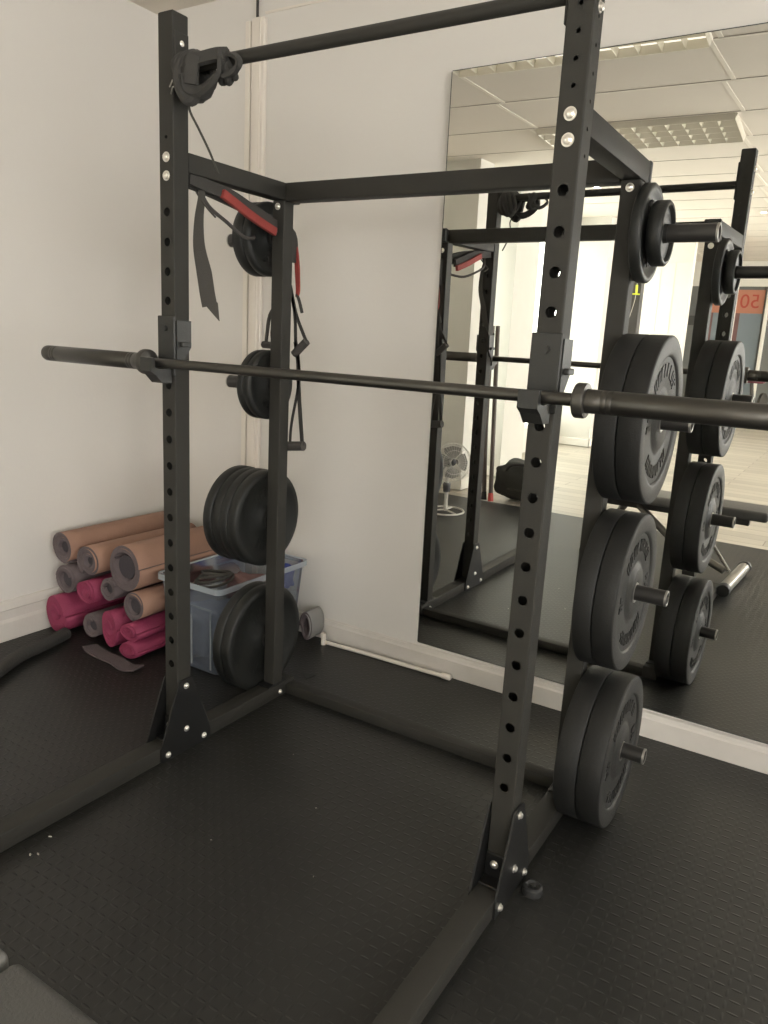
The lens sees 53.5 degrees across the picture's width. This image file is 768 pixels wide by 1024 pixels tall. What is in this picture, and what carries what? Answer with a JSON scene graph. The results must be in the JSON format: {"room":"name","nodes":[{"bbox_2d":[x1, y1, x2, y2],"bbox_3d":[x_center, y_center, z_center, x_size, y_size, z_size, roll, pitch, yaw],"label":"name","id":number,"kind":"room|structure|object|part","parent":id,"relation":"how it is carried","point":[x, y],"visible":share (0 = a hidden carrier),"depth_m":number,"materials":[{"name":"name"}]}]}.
{"room":"gym","nodes":[
{"label":"gym","id":0,"kind":"room"},
{"bbox_2d":[0,0,163,600],"bbox_3d":[-1.818,-0.797,3.038,0.150,2.872,2.274,11,15,31],"label":"wall","id":1,"kind":"structure","parent":0,"point":[81,445],"depth_m":3.48,"materials":[{"name":"white paint"}]},
{"bbox_2d":[0,586,63,642],"bbox_3d":[-1.816,0.524,3.293,0.022,0.186,2.274,11,15,31],"label":"baseboard","id":2,"kind":"structure","parent":1,"relation":"attached to","point":[26,614],"depth_m":3.52,"materials":[{"name":"white wood"}]},
{"bbox_2d":[129,0,216,14],"bbox_3d":[-2.511,-0.911,-3.302,6.730,0.104,13.724,11,15,31],"label":"ceiling","id":3,"kind":"structure","parent":0,"point":[155,6],"depth_m":3.50,"materials":[{"name":"paint"}]},
{"bbox_2d":[0,625,767,1023],"bbox_3d":[0.140,1.128,1.641,6.406,0.050,3.344,11,15,31],"label":"floor","id":4,"kind":"structure","parent":0,"point":[130,911],"depth_m":2.12,"materials":[{"name":"rubber"}]},
{"bbox_2d":[0,628,70,677],"bbox_3d":[-1.545,0.621,3.217,0.093,0.058,0.615,7,13,15],"label":"tube","id":5,"kind":"object","parent":4,"relation":"on","point":[15,658],"visible":1,"depth_m":3.29,"materials":[{"name":"grey rubber"}]},
{"bbox_2d":[0,949,97,1023],"bbox_3d":[-0.595,0.908,1.255,1.140,0.462,0.658,9,14,25],"label":"weight bench","id":6,"kind":"object","parent":4,"relation":"on","point":[25,998],"visible":1,"depth_m":1.10,"materials":[{"name":"grey leather"}]},
{"bbox_2d":[46,591,125,630],"bbox_3d":[-1.368,0.431,3.807,0.165,0.178,0.626,11,15,31],"label":"exercise mat","id":7,"kind":"object","parent":4,"relation":"on","point":[64,610],"visible":0.38,"depth_m":3.57,"materials":[{"name":"pink rubber"}]},
{"bbox_2d":[56,562,110,592],"bbox_3d":[-1.317,0.262,3.789,0.135,0.130,0.626,11,15,31],"label":"exercise mat","id":8,"kind":"object","parent":7,"relation":"on","point":[68,576],"visible":0.16,"depth_m":3.54,"materials":[{"name":"grey"}]},
{"bbox_2d":[53,511,163,563],"bbox_3d":[-1.318,0.116,3.762,0.143,0.148,0.626,11,15,31],"label":"exercise mat","id":9,"kind":"object","parent":8,"relation":"on","point":[66,544],"visible":0.64,"depth_m":3.62,"materials":[{"name":"beige rubber"}]},
{"bbox_2d":[83,602,123,636],"bbox_3d":[-1.179,0.469,3.742,0.114,0.109,0.626,11,15,31],"label":"exercise mat","id":10,"kind":"object","parent":4,"relation":"on","point":[92,623],"visible":0.09,"depth_m":3.50,"materials":[{"name":"grey rubber"}]},
{"bbox_2d":[76,573,111,603],"bbox_3d":[-1.187,0.311,3.698,0.113,0.116,0.626,11,15,31],"label":"exercise mat","id":11,"kind":"object","parent":10,"relation":"on","point":[89,591],"visible":0.17,"depth_m":3.44,"materials":[{"name":"pink rubber"}]},
{"bbox_2d":[77,523,195,574],"bbox_3d":[-1.167,0.169,3.676,0.139,0.132,0.626,11,15,31],"label":"exercise mat","id":12,"kind":"object","parent":11,"relation":"on","point":[92,559],"visible":0.38,"depth_m":3.44,"materials":[{"name":"beige rubber"}]},
{"bbox_2d":[82,644,143,671],"bbox_3d":[-1.184,0.636,3.318,0.369,0.019,0.083,12,16,35],"label":"sheet","id":13,"kind":"object","parent":4,"relation":"on","point":[120,663],"visible":1,"depth_m":3.31,"materials":[{"name":"grey rubber"}]},
{"bbox_2d":[102,606,138,646],"bbox_3d":[-1.061,0.474,3.649,0.119,0.173,0.626,11,15,31],"label":"exercise mat","id":14,"kind":"object","parent":4,"relation":"on","point":[113,619],"visible":0.19,"depth_m":3.40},
{"bbox_2d":[101,577,162,600],"bbox_3d":[-1.061,0.295,3.633,0.104,0.099,0.626,11,15,31],"label":"exercise mat","id":15,"kind":"object","parent":14,"relation":"on","point":[110,590],"visible":0.16,"depth_m":3.39,"materials":[{"name":"grey rubber"}]},
{"bbox_2d":[119,630,164,658],"bbox_3d":[-0.952,0.556,3.578,0.126,0.074,0.626,11,15,31],"label":"exercise mat","id":16,"kind":"object","parent":4,"relation":"on","point":[135,649],"visible":0.36,"depth_m":3.35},
{"bbox_2d":[120,610,164,641],"bbox_3d":[-0.950,0.478,3.579,0.104,0.083,0.626,11,15,31],"label":"exercise mat","id":17,"kind":"object","parent":16,"relation":"on","point":[150,625],"visible":0.33,"depth_m":3.35,"materials":[{"name":"pink rubber"}]},
{"bbox_2d":[124,562,240,620],"bbox_3d":[-0.925,0.363,3.559,0.123,0.128,0.626,11,15,31],"label":"exercise mat","id":18,"kind":"object","parent":17,"relation":"on","point":[148,601],"visible":0.34,"depth_m":3.33,"materials":[{"name":"beige rubber"}]},
{"bbox_2d":[110,526,232,590],"bbox_3d":[-0.948,0.192,3.564,0.206,0.199,0.666,11,15,31],"label":"exercise mat","id":19,"kind":"object","parent":18,"relation":"on","point":[135,565],"visible":0.46,"depth_m":3.32,"materials":[{"name":"beige rubber"}]},
{"bbox_2d":[158,554,306,674],"bbox_3d":[-0.674,0.434,3.456,0.372,0.397,0.599,11,15,31],"label":"storage box","id":20,"kind":"object","parent":4,"relation":"on","point":[197,592],"visible":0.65,"depth_m":3.43,"materials":[{"name":"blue plastic"}]},
{"bbox_2d":[190,598,230,657],"bbox_3d":[-0.743,0.515,3.359,0.259,0.253,0.250,11,15,31],"label":"folded cloth","id":21,"kind":"object","parent":20,"relation":"in","point":[200,618],"visible":0.36,"depth_m":3.27,"materials":[{"name":"blue fabric"}]},
{"bbox_2d":[194,569,234,587],"bbox_3d":[-0.751,0.283,3.376,0.162,0.066,0.192,11,15,31],"label":"coiled cord","id":22,"kind":"object","parent":20,"relation":"in","point":[213,573],"visible":0.96,"depth_m":3.33,"materials":[{"name":"grey plastic"}]},
{"bbox_2d":[225,571,265,597],"bbox_3d":[-0.625,0.344,3.469,0.188,0.131,0.204,7,13,17],"label":"folded towel","id":23,"kind":"object","parent":20,"relation":"in","point":[240,577],"visible":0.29,"depth_m":3.44,"materials":[{"name":"brown fabric"}]},
{"bbox_2d":[284,563,294,587],"bbox_3d":[-0.473,0.296,3.529,0.097,0.122,0.112,11,15,31],"label":"cloth","id":24,"kind":"object","parent":20,"relation":"in","point":[288,577],"visible":0.3,"depth_m":3.51,"materials":[{"name":"blue fabric"}]},
{"bbox_2d":[299,606,323,639],"bbox_3d":[-0.343,0.527,3.611,0.070,0.140,0.106,11,15,31],"label":"roll","id":25,"kind":"object","parent":4,"relation":"on","point":[311,621],"visible":0.99,"depth_m":3.59,"materials":[{"name":"grey"}]},
{"bbox_2d":[0,0,721,1023],"bbox_3d":[-0.221,-0.175,1.995,1.695,2.292,1.468,11,15,31],"label":"power rack","id":26,"kind":"object","parent":4,"relation":"on","point":[509,840],"depth_m":2.17,"materials":[{"name":"black metal"}]},
{"bbox_3d":[-0.786,0.816,2.553,0.064,0.056,1.460,11,15,31],"label":"rail","id":27,"kind":"part","parent":26,"relation":"part of","materials":[{"name":"black metal"}]},
{"bbox_3d":[-0.742,0.685,2.655,0.006,0.267,0.224,11,15,31],"label":"gusset plate","id":28,"kind":"part","parent":26,"relation":"part of","materials":[{"name":"black metal"}]},
{"bbox_2d":[140,315,190,382],"bbox_3d":[-0.660,-0.497,2.332,0.091,0.200,0.170,11,15,31],"label":"hook","id":29,"kind":"object","parent":26,"relation":"attached to","point":[174,336],"visible":0.96,"depth_m":2.32,"materials":[{"name":"grey metal"}]},
{"bbox_3d":[-0.665,-0.510,2.333,0.072,0.177,0.008,11,15,31],"label":"plate","id":30,"kind":"part","parent":29,"relation":"part of","materials":[{"name":"grey metal"}]},
{"bbox_3d":[-0.681,0.697,2.619,0.006,0.267,0.224,11,15,31],"label":"gusset plate","id":31,"kind":"part","parent":26,"relation":"part of","materials":[{"name":"black metal"}]},
{"bbox_2d":[169,47,242,173],"bbox_3d":[-0.473,-1.133,2.142,0.257,0.311,0.149,11,15,31],"label":"bundle","id":32,"kind":"object","parent":26,"relation":"hanging from","point":[193,87],"visible":0.92,"depth_m":2.09,"materials":[{"name":"grey"}]},
{"bbox_3d":[-0.519,-1.084,2.200,0.019,0.184,0.115,14,17,39],"label":"thin cord","id":33,"kind":"part","parent":32,"relation":"part of","materials":[{"name":"grey plastic"}]},
{"bbox_2d":[193,190,255,320],"bbox_3d":[-0.523,-0.850,2.519,0.105,0.431,0.346,6,13,12],"label":"strap","id":34,"kind":"object","parent":26,"relation":"hanging from","point":[203,269],"visible":0.94,"depth_m":2.38,"materials":[{"name":"grey fabric"}]},
{"bbox_3d":[-0.558,-0.970,2.358,0.071,0.109,0.047,11,15,31],"label":"cord","id":35,"kind":"part","parent":34,"relation":"part of","materials":[{"name":"grey fabric"}]},
{"bbox_3d":[-0.493,-0.965,2.492,0.051,0.125,0.334,8,14,20],"label":"rubber cord","id":36,"kind":"part","parent":34,"relation":"part of","materials":[{"name":"grey plastic"}]},
{"bbox_2d":[203,465,254,558],"bbox_3d":[-0.571,0.002,3.019,0.041,0.374,0.374,11,15,31],"label":"plate","id":37,"kind":"object","parent":26,"relation":"on","point":[208,507],"visible":0.12,"depth_m":2.88,"materials":[{"name":"black rubber"}]},
{"bbox_2d":[212,467,252,558],"bbox_3d":[-0.535,0.009,2.998,0.041,0.368,0.368,11,15,31],"label":"plate","id":38,"kind":"object","parent":26,"relation":"on","point":[224,488],"visible":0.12,"depth_m":2.86,"materials":[{"name":"black rubber"}]},
{"bbox_3d":[-0.465,-1.080,2.483,0.058,0.056,0.515,11,15,31],"label":"rail","id":39,"kind":"part","parent":26,"relation":"part of","materials":[{"name":"black metal"}]},
{"bbox_2d":[212,581,265,685],"bbox_3d":[-0.528,0.495,3.088,0.043,0.432,0.432,11,15,31],"label":"plate","id":40,"kind":"object","parent":26,"relation":"on","point":[219,630],"visible":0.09,"depth_m":2.92,"materials":[{"name":"black rubber"}]},
{"bbox_2d":[219,468,262,562],"bbox_3d":[-0.500,0.015,2.977,0.039,0.374,0.374,11,15,31],"label":"plate","id":41,"kind":"object","parent":26,"relation":"on","point":[234,486],"visible":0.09,"depth_m":2.83,"materials":[{"name":"black rubber"}]},
{"bbox_2d":[188,174,303,312],"bbox_3d":[-0.458,-0.878,2.548,0.062,0.384,0.542,11,15,32],"label":"sling","id":42,"kind":"object","parent":26,"relation":"hanging from","point":[218,192],"visible":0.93,"depth_m":2.48,"materials":[{"name":"red fabric"}]},
{"bbox_2d":[232,202,264,276],"bbox_3d":[-0.447,-0.982,2.750,0.046,0.254,0.254,11,15,31],"label":"plate","id":43,"kind":"object","parent":26,"relation":"on","point":[237,242],"visible":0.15,"depth_m":2.66,"materials":[{"name":"black rubber"}]},
{"bbox_2d":[237,350,262,417],"bbox_3d":[-0.457,-0.478,2.854,0.030,0.254,0.254,11,15,31],"label":"plate","id":44,"kind":"object","parent":26,"relation":"on","point":[248,358],"visible":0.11,"depth_m":2.76,"materials":[{"name":"black rubber"}]},
{"bbox_2d":[242,201,272,276],"bbox_3d":[-0.413,-0.975,2.729,0.030,0.254,0.254,11,15,31],"label":"plate","id":45,"kind":"object","parent":26,"relation":"on","point":[258,252],"visible":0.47,"depth_m":2.68,"materials":[{"name":"black rubber"}]},
{"bbox_2d":[221,583,298,689],"bbox_3d":[-0.490,0.502,3.065,0.045,0.432,0.432,11,15,31],"label":"plate","id":46,"kind":"object","parent":26,"relation":"on","point":[242,648],"visible":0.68,"depth_m":2.99,"materials":[{"name":"black rubber"}]},
{"bbox_2d":[227,469,297,565],"bbox_3d":[-0.464,0.022,2.955,0.045,0.374,0.374,11,15,31],"label":"plate","id":47,"kind":"object","parent":26,"relation":"on","point":[246,527],"visible":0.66,"depth_m":2.88,"materials":[{"name":"black rubber"}]},
{"bbox_2d":[243,350,291,418],"bbox_3d":[-0.431,-0.473,2.838,0.030,0.254,0.254,11,15,31],"label":"plate","id":48,"kind":"object","parent":26,"relation":"on","point":[256,394],"visible":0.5,"depth_m":2.78,"materials":[{"name":"black rubber"}]},
{"bbox_3d":[-0.448,0.683,3.073,0.060,0.006,0.120,11,15,31],"label":"foot plate","id":49,"kind":"part","parent":26,"relation":"part of","materials":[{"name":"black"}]},
{"bbox_3d":[-0.376,-0.540,2.857,0.217,0.623,0.049,11,15,31],"label":"suspension handles","id":50,"kind":"part","parent":26,"relation":"part of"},
{"bbox_3d":[0.097,0.808,2.828,1.148,0.042,0.046,11,15,31],"label":"floor rail","id":51,"kind":"part","parent":26,"relation":"part of","materials":[{"name":"black metal"}]},
{"bbox_3d":[0.162,-1.014,2.356,1.150,0.060,0.058,11,15,31],"label":"cross rail","id":52,"kind":"part","parent":26,"relation":"part of","materials":[{"name":"black metal"}]},
{"bbox_3d":[0.239,1.012,1.937,0.064,0.056,1.460,11,15,31],"label":"rail","id":53,"kind":"part","parent":26,"relation":"part of","materials":[{"name":"black metal"}]},
{"bbox_3d":[0.284,0.881,2.039,0.006,0.267,0.224,11,15,31],"label":"gusset plate","id":54,"kind":"part","parent":26,"relation":"part of","materials":[{"name":"black metal"}]},
{"bbox_3d":[0.344,0.893,2.003,0.006,0.267,0.224,11,15,31],"label":"gusset plate","id":55,"kind":"part","parent":26,"relation":"part of","materials":[{"name":"black metal"}]},
{"bbox_2d":[517,332,573,424],"bbox_3d":[0.366,-0.301,1.716,0.091,0.200,0.170,11,15,31],"label":"hook","id":56,"kind":"object","parent":26,"relation":"attached to","point":[550,369],"visible":0.98,"depth_m":1.70,"materials":[{"name":"grey metal"}]},
{"bbox_2d":[41,345,767,430],"bbox_3d":[-0.150,-0.349,1.982,2.335,0.076,0.076,11,15,31],"label":"barbell","id":57,"kind":"object","parent":56,"relation":"on","point":[584,400],"visible":0.94,"depth_m":1.70,"materials":[{"name":"metal"}]},
{"bbox_3d":[0.361,-0.314,1.717,0.072,0.177,0.008,11,15,31],"label":"plate","id":58,"kind":"part","parent":56,"relation":"part of","materials":[{"name":"grey metal"}]},
{"bbox_3d":[0.577,0.879,2.458,0.060,0.006,0.120,11,15,31],"label":"foot plate","id":59,"kind":"part","parent":26,"relation":"part of","materials":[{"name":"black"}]},
{"bbox_2d":[553,665,615,819],"bbox_3d":[0.643,0.716,2.384,0.068,0.467,0.467,11,15,31],"label":"bumper plate","id":60,"kind":"object","parent":26,"relation":"on","point":[584,698],"visible":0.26,"depth_m":2.21,"materials":[{"name":"rubber"}]},
{"bbox_2d":[571,508,627,664],"bbox_3d":[0.664,0.222,2.275,0.056,0.467,0.467,11,15,31],"label":"bumper plate","id":61,"kind":"object","parent":26,"relation":"on","point":[593,555],"visible":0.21,"depth_m":2.10,"materials":[{"name":"rubber"}]},
{"bbox_2d":[592,414,624,500],"bbox_3d":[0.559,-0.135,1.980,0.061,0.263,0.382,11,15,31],"label":"bumper plate","id":62,"kind":"object","parent":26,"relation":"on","point":[604,426],"depth_m":2.00,"materials":[{"name":"rubber"}]},
{"bbox_2d":[575,671,642,827],"bbox_3d":[0.701,0.727,2.349,0.070,0.467,0.467,11,15,31],"label":"bumper plate","id":63,"kind":"object","parent":26,"relation":"on","point":[603,775],"visible":0.91,"depth_m":2.22,"materials":[{"name":"rubber"}]},
{"bbox_3d":[0.560,-0.884,1.868,0.058,0.056,0.515,11,15,31],"label":"rail","id":64,"kind":"part","parent":26,"relation":"part of","materials":[{"name":"black metal"}]},
{"bbox_2d":[591,511,656,670],"bbox_3d":[0.714,0.232,2.245,0.060,0.467,0.467,11,15,31],"label":"bumper plate","id":65,"kind":"object","parent":26,"relation":"on","point":[629,560],"visible":0.91,"depth_m":2.13,"materials":[{"name":"rubber"}]},
{"bbox_2d":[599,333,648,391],"bbox_3d":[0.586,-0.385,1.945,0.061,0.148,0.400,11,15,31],"label":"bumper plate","id":66,"kind":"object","parent":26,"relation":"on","point":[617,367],"depth_m":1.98,"materials":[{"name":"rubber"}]},
{"bbox_2d":[628,182,662,282],"bbox_3d":[0.710,-0.751,2.057,0.030,0.256,0.256,11,15,31],"label":"plate","id":67,"kind":"object","parent":26,"relation":"on","point":[648,194],"visible":0.66,"depth_m":1.99,"materials":[{"name":"black rubber"}]},
{"bbox_2d":[615,334,682,503],"bbox_3d":[0.747,-0.256,2.130,0.064,0.467,0.467,11,15,31],"label":"bumper plate","id":68,"kind":"object","parent":26,"relation":"on","point":[643,451],"visible":0.73,"depth_m":2.01,"materials":[{"name":"rubber"}]},
{"bbox_2d":[645,200,675,266],"bbox_3d":[0.741,-0.745,2.038,0.040,0.168,0.168,11,15,31],"label":"plate","id":69,"kind":"object","parent":26,"relation":"on","point":[662,213],"visible":0.89,"depth_m":1.99,"materials":[{"name":"black rubber"}]},
{"bbox_2d":[321,633,451,679],"bbox_3d":[-0.003,0.652,3.458,0.678,0.055,0.029,10,15,28],"label":"pipe","id":70,"kind":"object","parent":4,"relation":"on","point":[324,641],"visible":1,"depth_m":3.45,"materials":[{"name":"beige plastic"}]},
{"bbox_2d":[522,880,542,899],"bbox_3d":[0.399,1.011,2.045,0.056,0.026,0.056,11,15,31],"label":"cap","id":71,"kind":"object","parent":4,"relation":"on","point":[532,889],"visible":1,"depth_m":2.03,"materials":[{"name":"black rubber"}]},
{"bbox_2d":[176,0,767,744],"bbox_3d":[1.323,-0.515,2.547,6.056,2.872,0.150,11,15,31],"label":"wall","id":72,"kind":"structure","parent":0,"point":[370,269],"depth_m":3.32,"materials":[{"name":"white paint"}]},
{"bbox_2d":[240,0,267,573],"bbox_3d":[-0.627,-0.914,3.606,0.122,2.772,0.028,11,15,31],"label":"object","id":73,"kind":"object","parent":72,"relation":"attached to","point":[256,29],"visible":0.64,"depth_m":3.46,"materials":[{"name":"beige plastic"}]},
{"bbox_2d":[265,0,327,13],"bbox_3d":[0.262,-2.017,2.839,1.835,0.010,0.006,11,15,31],"label":"trim","id":74,"kind":"structure","parent":72,"relation":"attached to","point":[314,1],"depth_m":3.22,"materials":[{"name":"beige plastic"}]},
{"bbox_2d":[298,610,767,773],"bbox_3d":[1.227,0.852,2.773,5.806,0.100,0.018,11,15,31],"label":"baseboard","id":75,"kind":"structure","parent":72,"relation":"attached to","point":[739,751],"depth_m":3.12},
{"bbox_2d":[594,22,767,403],"bbox_3d":[1.005,-0.963,2.547,0.679,1.131,0.083,11,15,31],"label":"wall mirror","id":76,"kind":"object","parent":72,"relation":"attached to","point":[687,114],"depth_m":2.50,"materials":[{"name":"silver glass"}]},
{"bbox_2d":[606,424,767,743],"bbox_3d":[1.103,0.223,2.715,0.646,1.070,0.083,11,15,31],"label":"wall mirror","id":77,"kind":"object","parent":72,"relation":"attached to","point":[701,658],"depth_m":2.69,"materials":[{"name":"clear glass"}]}
]}

